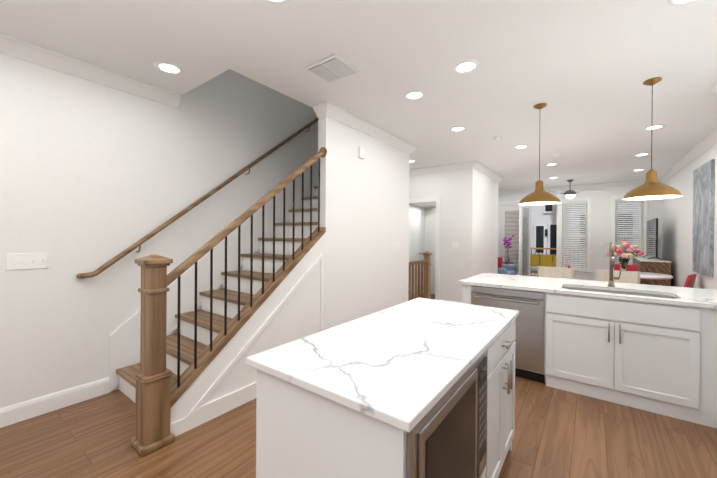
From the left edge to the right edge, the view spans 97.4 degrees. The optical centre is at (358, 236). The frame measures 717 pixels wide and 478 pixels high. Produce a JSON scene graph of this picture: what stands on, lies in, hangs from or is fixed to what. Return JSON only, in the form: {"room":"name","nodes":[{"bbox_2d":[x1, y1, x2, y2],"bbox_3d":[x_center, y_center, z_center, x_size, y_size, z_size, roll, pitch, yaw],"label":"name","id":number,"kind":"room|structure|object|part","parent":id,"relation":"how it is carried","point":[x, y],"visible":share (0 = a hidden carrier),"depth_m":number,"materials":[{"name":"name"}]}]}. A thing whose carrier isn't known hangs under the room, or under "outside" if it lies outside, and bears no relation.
{"room":"kitchen","nodes":[
{"label":"kitchen","id":0,"kind":"room"},
{"bbox_2d":[0,53,317,407],"bbox_3d":[-0.343,-1.418,5.373,0.120,5.600,12.890,1,0,36],"label":"wall","id":1,"kind":"structure","parent":0,"point":[94,176],"depth_m":2.73,"materials":[{"name":"paint"}]},
{"bbox_2d":[7,253,47,269],"bbox_3d":[-2.490,0.185,2.374,0.016,0.119,0.209,1,0,36],"label":"switch plate","id":2,"kind":"object","parent":1,"relation":"attached to","point":[20,261],"depth_m":2.37,"materials":[{"name":"white plastic"}]},
{"bbox_2d":[0,377,108,427],"bbox_3d":[-3.126,1.306,1.530,0.016,0.135,3.110,1,0,36],"label":"baseboard","id":3,"kind":"structure","parent":1,"relation":"attached to","point":[21,411],"depth_m":2.48,"materials":[{"name":"white paint"}]},
{"bbox_2d":[0,33,181,107],"bbox_3d":[-2.884,-1.373,1.761,0.092,0.105,3.580,1,0,36],"label":"crown molding","id":4,"kind":"structure","parent":1,"relation":"attached to","point":[26,51],"depth_m":2.58,"materials":[{"name":"white paint"}]},
{"bbox_2d":[109,160,317,392],"bbox_3d":[-1.172,-0.220,4.148,0.019,3.200,3.418,1,0,36],"label":"trim","id":5,"kind":"structure","parent":1,"relation":"attached to","point":[124,344],"depth_m":3.47,"materials":[{"name":"white paint"}]},
{"bbox_2d":[409,205,421,296],"bbox_3d":[1.247,0.337,7.097,0.126,2.078,0.720,1,0,36],"label":"closet door leaf","id":6,"kind":"structure","parent":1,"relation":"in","point":[414,233],"depth_m":7.18,"materials":[{"name":"white paint"}]},
{"bbox_2d":[409,161,471,174],"bbox_3d":[1.474,-1.356,6.391,1.590,0.105,0.092,1,0,36],"label":"crown molding","id":7,"kind":"structure","parent":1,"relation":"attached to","point":[464,165],"depth_m":6.25,"materials":[{"name":"white paint"}]},
{"bbox_2d":[452,241,457,247],"bbox_3d":[1.884,0.155,6.131,0.120,0.120,0.016,1,0,36],"label":"switch plate","id":8,"kind":"object","parent":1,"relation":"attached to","point":[454,243],"depth_m":6.14,"materials":[{"name":"white plastic"}]},
{"bbox_2d":[170,65,409,423],"bbox_3d":[-0.303,-1.413,3.598,0.155,5.600,3.515,1,0,36],"label":"wall","id":9,"kind":"structure","parent":0,"point":[364,212],"depth_m":3.62,"materials":[{"name":"paint"}]},
{"bbox_2d":[170,387,256,436],"bbox_3d":[-0.254,1.320,3.554,0.016,0.135,3.550,1,0,36],"label":"baseboard","id":10,"kind":"structure","parent":9,"relation":"attached to","point":[183,425],"depth_m":2.39,"materials":[{"name":"white paint"}]},
{"bbox_2d":[185,252,323,417],"bbox_3d":[-0.803,0.727,2.804,0.016,1.122,1.420,1,0,36],"label":"trim","id":11,"kind":"structure","parent":9,"relation":"attached to","point":[198,407],"depth_m":2.65,"materials":[{"name":"white paint"}]},
{"bbox_2d":[359,147,364,158],"bbox_3d":[0.041,-1.036,3.912,0.030,0.130,0.100,1,0,36],"label":"switch plate","id":12,"kind":"object","parent":9,"relation":"attached to","point":[361,150],"depth_m":3.89,"materials":[{"name":"white plastic"}]},
{"bbox_2d":[316,101,416,153],"bbox_3d":[0.254,-1.358,4.166,0.117,0.105,2.124,1,0,36],"label":"crown molding","id":13,"kind":"structure","parent":9,"relation":"attached to","point":[326,108],"depth_m":3.82,"materials":[{"name":"white paint"}]},
{"bbox_2d":[0,294,716,477],"bbox_3d":[1.607,1.460,3.924,5.020,0.120,12.890,1,0,36],"label":"floor","id":14,"kind":"structure","parent":0,"point":[559,433],"depth_m":2.11,"materials":[{"name":"brown wood"}]},
{"bbox_2d":[76,117,326,455],"bbox_3d":[-0.789,-0.531,3.699,1.170,3.829,3.595,1,0,36],"label":"staircase","id":15,"kind":"structure","parent":14,"relation":"on","point":[153,387],"depth_m":2.67,"materials":[{"name":"brown wood"}]},
{"bbox_3d":[-1.217,-1.048,4.017,0.099,2.803,3.595,1,0,36],"label":"handrail","id":16,"kind":"part","parent":15,"relation":"part of","materials":[{"name":"brown wood"}]},
{"bbox_3d":[-0.860,-0.310,2.791,0.110,1.325,1.592,1,0,36],"label":"handrail","id":17,"kind":"part","parent":15,"relation":"part of","materials":[{"name":"brown wood"}]},
{"bbox_2d":[256,313,518,477],"bbox_3d":[0.324,0.956,1.648,0.718,0.884,1.496,1,0,36],"label":"kitchen island","id":18,"kind":"object","parent":14,"relation":"on","point":[469,432],"depth_m":1.12,"materials":[{"name":"white paint"}]},
{"bbox_2d":[246,297,517,436],"bbox_3d":[0.305,0.498,1.662,0.723,0.030,1.557,1,0,36],"label":"island countertop","id":19,"kind":"structure","parent":18,"relation":"on","point":[387,366],"depth_m":1.26,"materials":[{"name":"white stone"}]},
{"bbox_2d":[407,350,486,477],"bbox_3d":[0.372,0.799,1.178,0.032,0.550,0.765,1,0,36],"label":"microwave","id":20,"kind":"object","parent":18,"relation":"in","point":[450,440],"depth_m":1.12,"materials":[{"name":"silver metal"}]},
{"bbox_2d":[408,251,431,300],"bbox_3d":[1.013,0.827,5.336,0.140,1.130,0.848,1,0,36],"label":"guard rail","id":21,"kind":"object","parent":14,"relation":"on","point":[426,264],"visible":0.58,"depth_m":5.43,"materials":[{"name":"brown wood"}]},
{"bbox_2d":[498,257,515,274],"bbox_3d":[3.593,0.960,8.519,1.020,0.880,1.400,1,0,36],"label":"sofa","id":22,"kind":"object","parent":14,"relation":"on","point":[509,269],"visible":0.17,"depth_m":8.09,"materials":[{"name":"fabric"}]},
{"bbox_2d":[498,257,502,267],"bbox_3d":[3.473,0.723,8.118,0.454,0.405,0.160,1,0,36],"label":"pillow","id":23,"kind":"object","parent":22,"relation":"on","point":[500,260],"depth_m":7.97,"materials":[{"name":"red fabric"}]},
{"bbox_2d":[458,282,557,388],"bbox_3d":[1.653,0.959,3.408,0.880,0.884,0.626,1,0,36],"label":"base cabinet","id":24,"kind":"object","parent":14,"relation":"on","point":[536,345],"depth_m":3.03,"materials":[{"name":"white paint"}]},
{"bbox_2d":[471,286,544,382],"bbox_3d":[1.477,0.965,3.171,0.676,0.872,0.156,1,0,36],"label":"dishwasher","id":25,"kind":"object","parent":24,"relation":"in","point":[530,303],"depth_m":3.05,"materials":[{"name":"silver metal"}]},
{"bbox_2d":[458,274,716,305],"bbox_3d":[2.326,0.508,2.988,2.520,0.030,0.758,1,0,36],"label":"countertop","id":26,"kind":"structure","parent":24,"relation":"on","point":[587,289],"depth_m":2.97,"materials":[{"name":"white stone"}]},
{"bbox_2d":[606,242,621,285],"bbox_3d":[2.476,0.273,3.039,0.109,0.442,0.199,1,0,36],"label":"faucet","id":27,"kind":"object","parent":26,"relation":"on","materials":[{"name":"silver metal"}]},
{"bbox_2d":[563,287,676,298],"bbox_3d":[2.356,0.631,2.892,0.820,0.214,0.420,1,0,36],"label":"sink","id":28,"kind":"object","parent":26,"relation":"in","point":[594,289],"depth_m":3.00,"materials":[{"name":"silver metal"}]},
{"bbox_2d":[502,235,514,263],"bbox_3d":[4.369,0.679,9.253,0.343,1.448,0.345,0,0,-11],"label":"orchid plant","id":29,"kind":"object","parent":14,"relation":"on","point":[507,259],"visible":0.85,"depth_m":9.20,"materials":[{"name":"purple plant"}]},
{"bbox_2d":[538,267,574,278],"bbox_3d":[2.483,0.906,4.000,0.427,1.001,0.461,1,0,36],"label":"bar stool","id":30,"kind":"object","parent":14,"relation":"on","point":[559,272],"visible":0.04,"depth_m":4.14,"materials":[{"name":"beige fabric"}]},
{"bbox_2d":[596,270,639,283],"bbox_3d":[2.985,0.911,3.628,0.427,1.001,0.461,1,0,36],"label":"bar stool","id":31,"kind":"object","parent":14,"relation":"on","point":[625,277],"visible":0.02,"depth_m":3.74,"materials":[{"name":"beige fabric"}]},
{"bbox_2d":[558,318,685,417],"bbox_3d":[2.353,1.098,2.894,0.860,0.620,0.460,1,0,36],"label":"base cabinet","id":32,"kind":"object","parent":14,"relation":"on","point":[650,348],"depth_m":2.62,"materials":[{"name":"white paint"}]},
{"bbox_2d":[558,294,685,333],"bbox_3d":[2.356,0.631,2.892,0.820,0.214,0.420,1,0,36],"label":"drawer front","id":33,"kind":"object","parent":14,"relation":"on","point":[652,315],"depth_m":2.62,"materials":[{"name":"white paint"}]},
{"bbox_2d":[614,264,637,271],"bbox_3d":[5.391,1.000,6.342,0.448,0.843,0.517,1,0,36],"label":"dining chair","id":34,"kind":"object","parent":14,"relation":"on","point":[629,267],"visible":0.1,"depth_m":6.47,"materials":[{"name":"red fabric"}]},
{"bbox_2d":[631,271,672,279],"bbox_3d":[4.944,1.040,5.654,1.000,0.755,1.000,1,0,36],"label":"dining table","id":35,"kind":"object","parent":14,"relation":"on","point":[649,275],"visible":0.21,"depth_m":5.25,"materials":[{"name":"white paint"}]},
{"bbox_2d":[604,241,644,270],"bbox_3d":[4.963,0.368,5.890,0.600,0.586,0.592,1,0,36],"label":"flower vase","id":36,"kind":"object","parent":35,"relation":"on","point":[626,250],"visible":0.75,"depth_m":5.83,"materials":[{"name":"clear glass"}]},
{"bbox_3d":[4.962,0.539,5.891,0.170,0.245,0.170,1,0,36],"label":"glass","id":37,"kind":"part","parent":36,"relation":"part of","materials":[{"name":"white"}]},
{"bbox_2d":[633,257,671,285],"bbox_3d":[6.475,0.960,7.009,0.470,0.930,1.620,1,0,36],"label":"media console","id":38,"kind":"object","parent":14,"relation":"on","point":[652,265],"visible":0.4,"depth_m":6.39,"materials":[{"name":"brown wood"}]},
{"bbox_2d":[644,218,662,259],"bbox_3d":[6.506,0.058,6.989,0.237,0.866,1.400,1,0,36],"label":"tv","id":39,"kind":"object","parent":38,"relation":"on","point":[652,238],"visible":0.96,"depth_m":6.80,"materials":[{"name":"black plastic"}]},
{"bbox_2d":[684,274,696,287],"bbox_3d":[4.995,1.001,5.040,0.448,0.843,0.517,0,0,-34],"label":"dining chair","id":40,"kind":"object","parent":14,"relation":"on","point":[690,281],"visible":0.19,"depth_m":4.78,"materials":[{"name":"red fabric"}]},
{"bbox_2d":[682,306,716,427],"bbox_3d":[2.776,0.969,2.581,0.200,0.884,0.620,1,0,36],"label":"base cabinet","id":41,"kind":"object","parent":14,"relation":"on","point":[701,321],"depth_m":2.36,"materials":[{"name":"white paint"}]},
{"bbox_2d":[0,0,716,190],"bbox_3d":[1.627,-1.525,3.915,5.020,0.250,12.890,1,0,36],"label":"ceiling","id":42,"kind":"structure","parent":0,"point":[583,70],"depth_m":2.52,"materials":[{"name":"paint"}]},
{"bbox_2d":[154,61,182,74],"bbox_3d":[-1.582,-1.412,2.629,0.211,0.011,0.203,1,0,40],"label":"recessed light","id":43,"kind":"object","parent":42,"relation":"in","point":[164,66],"depth_m":2.64,"materials":[{"name":"white"}]},
{"bbox_2d":[265,0,288,4],"bbox_3d":[-0.482,-1.402,1.865,0.108,0.011,0.089,1,0,40],"label":"recessed light","id":44,"kind":"object","parent":42,"relation":"in","point":[278,2],"depth_m":1.87,"materials":[{"name":"white"}]},
{"bbox_2d":[303,54,360,83],"bbox_3d":[-0.222,-1.400,2.659,0.357,0.016,0.330,1,0,36],"label":"ceiling vent","id":45,"kind":"object","parent":42,"relation":"in","point":[333,68],"visible":1,"depth_m":2.63,"materials":[{"name":"white metal"}]},
{"bbox_2d":[404,90,424,99],"bbox_3d":[0.553,-1.399,3.103,0.205,0.011,0.212,1,0,40],"label":"recessed light","id":46,"kind":"object","parent":42,"relation":"in","point":[414,94],"depth_m":3.11,"materials":[{"name":"white"}]},
{"bbox_2d":[450,126,466,131],"bbox_3d":[1.287,-1.396,4.057,0.200,0.011,0.210,1,0,40],"label":"recessed light","id":47,"kind":"object","parent":42,"relation":"in","point":[456,128],"depth_m":4.08,"materials":[{"name":"white"}]},
{"bbox_2d":[453,59,478,73],"bbox_3d":[0.881,-1.395,2.576,0.197,0.011,0.215,1,0,40],"label":"recessed light","id":48,"kind":"object","parent":42,"relation":"in","point":[466,66],"depth_m":2.59,"materials":[{"name":"white"}]},
{"bbox_2d":[472,161,502,182],"bbox_3d":[2.797,-1.348,6.732,0.092,0.105,2.214,1,0,36],"label":"crown molding","id":49,"kind":"structure","parent":42,"relation":"attached to","point":[476,165],"depth_m":6.51,"materials":[{"name":"white paint"}]},
{"bbox_2d":[493,136,501,140],"bbox_3d":[1.958,-1.381,4.448,0.119,0.034,0.119,0,0,28],"label":"smoke detector","id":50,"kind":"object","parent":42,"relation":"attached to","point":[497,138],"depth_m":4.41,"materials":[{"name":"white plastic"}]},
{"bbox_2d":[514,145,528,148],"bbox_3d":[2.518,-1.390,4.861,0.195,0.011,0.217,1,0,40],"label":"recessed light","id":51,"kind":"object","parent":42,"relation":"in","point":[519,146],"depth_m":4.87,"materials":[{"name":"white plastic"}]},
{"bbox_2d":[518,103,560,204],"bbox_3d":[1.930,-0.874,3.357,0.400,1.044,0.400,1,0,36],"label":"pendant lamp","id":52,"kind":"object","parent":42,"relation":"hanging from","point":[539,195],"visible":1,"depth_m":3.31,"materials":[{"name":"gold metal"}]},
{"bbox_2d":[548,180,601,197],"bbox_3d":[5.211,-1.161,7.751,1.298,0.450,1.241,1,0,36],"label":"ceiling fan","id":53,"kind":"object","parent":42,"relation":"hanging from","point":[570,193],"visible":1,"depth_m":7.64,"materials":[{"name":"silver metal"}]},
{"bbox_2d":[634,153,649,155],"bbox_3d":[4.737,-1.376,5.266,0.186,0.011,0.211,1,0,40],"label":"recessed light","id":54,"kind":"object","parent":42,"relation":"in","point":[641,154],"depth_m":5.29,"materials":[{"name":"white plastic"}]},
{"bbox_2d":[622,77,682,199],"bbox_3d":[2.616,-0.867,2.810,0.400,1.044,0.400,1,0,36],"label":"pendant lamp","id":55,"kind":"object","parent":42,"relation":"hanging from","point":[651,188],"visible":1,"depth_m":2.77,"materials":[{"name":"gold metal"}]},
{"bbox_2d":[643,124,664,129],"bbox_3d":[3.715,-1.379,3.964,0.193,0.011,0.222,1,0,40],"label":"recessed light","id":56,"kind":"object","parent":42,"relation":"in","point":[658,126],"depth_m":3.97,"materials":[{"name":"white"}]},
{"bbox_2d":[667,0,697,5],"bbox_3d":[1.898,-1.386,1.846,0.133,0.011,0.115,1,0,40],"label":"recessed light","id":57,"kind":"object","parent":42,"relation":"in","point":[671,2],"depth_m":1.86,"materials":[{"name":"white"}]},
{"bbox_2d":[711,83,716,92],"bbox_3d":[1.411,-1.338,0.307,0.092,0.105,6.592,1,0,36],"label":"crown molding","id":58,"kind":"structure","parent":42,"relation":"attached to","point":[714,89],"depth_m":2.92,"materials":[{"name":"white paint"}]},
{"bbox_2d":[409,168,497,301],"bbox_3d":[2.103,-0.007,7.242,1.610,2.800,2.030,1,0,36],"label":"wall block","id":59,"kind":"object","parent":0,"point":[468,205],"visible":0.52,"depth_m":6.28,"materials":[{"name":"paint"}]},
{"bbox_2d":[409,197,439,299],"bbox_3d":[1.255,0.297,6.595,0.930,2.185,0.018,1,0,36],"label":"door frame","id":60,"kind":"structure","parent":59,"relation":"attached to","point":[437,260],"depth_m":6.34,"materials":[{"name":"white paint"}]},
{"bbox_2d":[498,185,661,280],"bbox_3d":[5.415,0.011,9.052,4.780,2.800,0.120,1,0,36],"label":"wall","id":61,"kind":"structure","parent":0,"point":[601,216],"depth_m":8.27,"materials":[{"name":"paint"}]},
{"bbox_2d":[498,198,559,266],"bbox_3d":[4.991,0.167,9.352,1.685,2.480,0.139,1,0,36],"label":"window","id":62,"kind":"structure","parent":61,"relation":"in","point":[504,203],"depth_m":9.44,"materials":[{"name":"white paint"}]},
{"bbox_2d":[500,205,518,274],"bbox_3d":[4.709,0.212,9.564,0.736,2.325,0.163,1,0,36],"label":"window frame","id":63,"kind":"structure","parent":62,"relation":"attached to","point":[502,247],"depth_m":9.71,"materials":[{"name":"white paint"}]},
{"bbox_2d":[505,209,518,273],"bbox_3d":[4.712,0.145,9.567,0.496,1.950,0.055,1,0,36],"label":"window blind","id":64,"kind":"object","parent":62,"relation":"attached to","point":[510,236],"visible":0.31,"depth_m":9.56,"materials":[{"name":"white plastic"}]},
{"bbox_2d":[519,205,530,275],"bbox_3d":[4.763,0.214,9.066,0.242,2.325,0.682,1,0,36],"label":"window","id":65,"kind":"structure","parent":62,"relation":"attached to","point":[524,236],"depth_m":9.04,"materials":[{"name":"white paint"}]},
{"bbox_2d":[498,181,644,194],"bbox_3d":[5.321,-1.337,8.993,4.680,0.105,0.092,1,0,36],"label":"crown molding","id":66,"kind":"structure","parent":61,"relation":"attached to","point":[617,184],"depth_m":8.49,"materials":[{"name":"white paint"}]},
{"bbox_2d":[560,198,590,274],"bbox_3d":[5.941,-0.011,8.619,0.708,2.055,0.150,1,0,36],"label":"window","id":67,"kind":"structure","parent":61,"relation":"in","point":[588,241],"depth_m":8.50,"materials":[{"name":"white paint"}]},
{"bbox_2d":[562,201,586,269],"bbox_3d":[5.925,-0.027,8.640,0.558,1.871,0.055,1,0,36],"label":"window blind","id":68,"kind":"object","parent":67,"relation":"attached to","point":[579,257],"visible":1,"depth_m":8.63,"materials":[{"name":"white plastic"}]},
{"bbox_2d":[611,196,647,269],"bbox_3d":[6.841,-0.003,7.954,0.710,2.055,0.150,1,0,36],"label":"window","id":69,"kind":"structure","parent":61,"relation":"in","point":[614,218],"depth_m":8.00,"materials":[{"name":"white paint"}]},
{"bbox_2d":[615,199,642,264],"bbox_3d":[6.837,-0.018,7.965,0.528,1.871,0.055,1,0,36],"label":"window blind","id":70,"kind":"object","parent":69,"relation":"attached to","point":[619,238],"visible":0.46,"depth_m":7.96,"materials":[{"name":"white plastic"}]},
{"bbox_2d":[662,143,716,289],"bbox_3d":[3.586,0.018,2.462,0.120,2.800,12.890,1,0,36],"label":"wall","id":71,"kind":"structure","parent":0,"point":[677,229],"depth_m":5.78,"materials":[{"name":"paint"}]},
{"bbox_2d":[657,128,716,183],"bbox_3d":[5.444,-1.325,5.134,0.092,0.105,6.150,1,0,36],"label":"crown molding","id":72,"kind":"structure","parent":71,"relation":"attached to","point":[711,139],"depth_m":5.12,"materials":[{"name":"white paint"}]},
{"bbox_2d":[692,159,714,276],"bbox_3d":[5.176,-0.253,4.739,0.034,1.630,0.960,1,0,36],"label":"canvas art","id":73,"kind":"object","parent":71,"relation":"attached to","point":[703,219],"visible":1,"depth_m":4.62},
{"label":"outside","id":74,"kind":"structure","parent":0,"visible":0},
{"bbox_3d":[5.719,1.489,10.659,12.000,0.120,2.829,1,0,36],"label":"floor","id":75,"kind":"structure","parent":74,"visible":0},
{"bbox_2d":[530,254,569,273],"bbox_3d":[6.222,1.022,10.493,1.300,0.820,0.800,1,0,36],"label":"outdoor sofa","id":76,"kind":"object","parent":75,"relation":"on","point":[540,260],"visible":0.46,"depth_m":10.61,"materials":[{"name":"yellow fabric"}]},
{"bbox_2d":[516,247,618,273],"bbox_3d":[8.681,0.931,10.116,6.600,1.000,0.080,1,0,36],"label":"rail","id":77,"kind":"object","parent":75,"relation":"on","point":[554,249],"visible":0.08,"depth_m":11.40,"materials":[{"name":"black wood"}]},
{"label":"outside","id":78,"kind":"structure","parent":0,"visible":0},
{"bbox_2d":[530,204,567,274],"bbox_3d":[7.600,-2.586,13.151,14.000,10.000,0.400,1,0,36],"label":"neighbouring house","id":79,"kind":"structure","parent":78,"point":[543,226],"depth_m":12.93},
{"bbox_2d":[568,200,640,267],"bbox_3d":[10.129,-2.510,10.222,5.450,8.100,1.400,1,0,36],"label":"house","id":80,"kind":"structure","parent":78,"point":[617,226],"depth_m":10.46,"materials":[{"name":"grey"}]}
]}

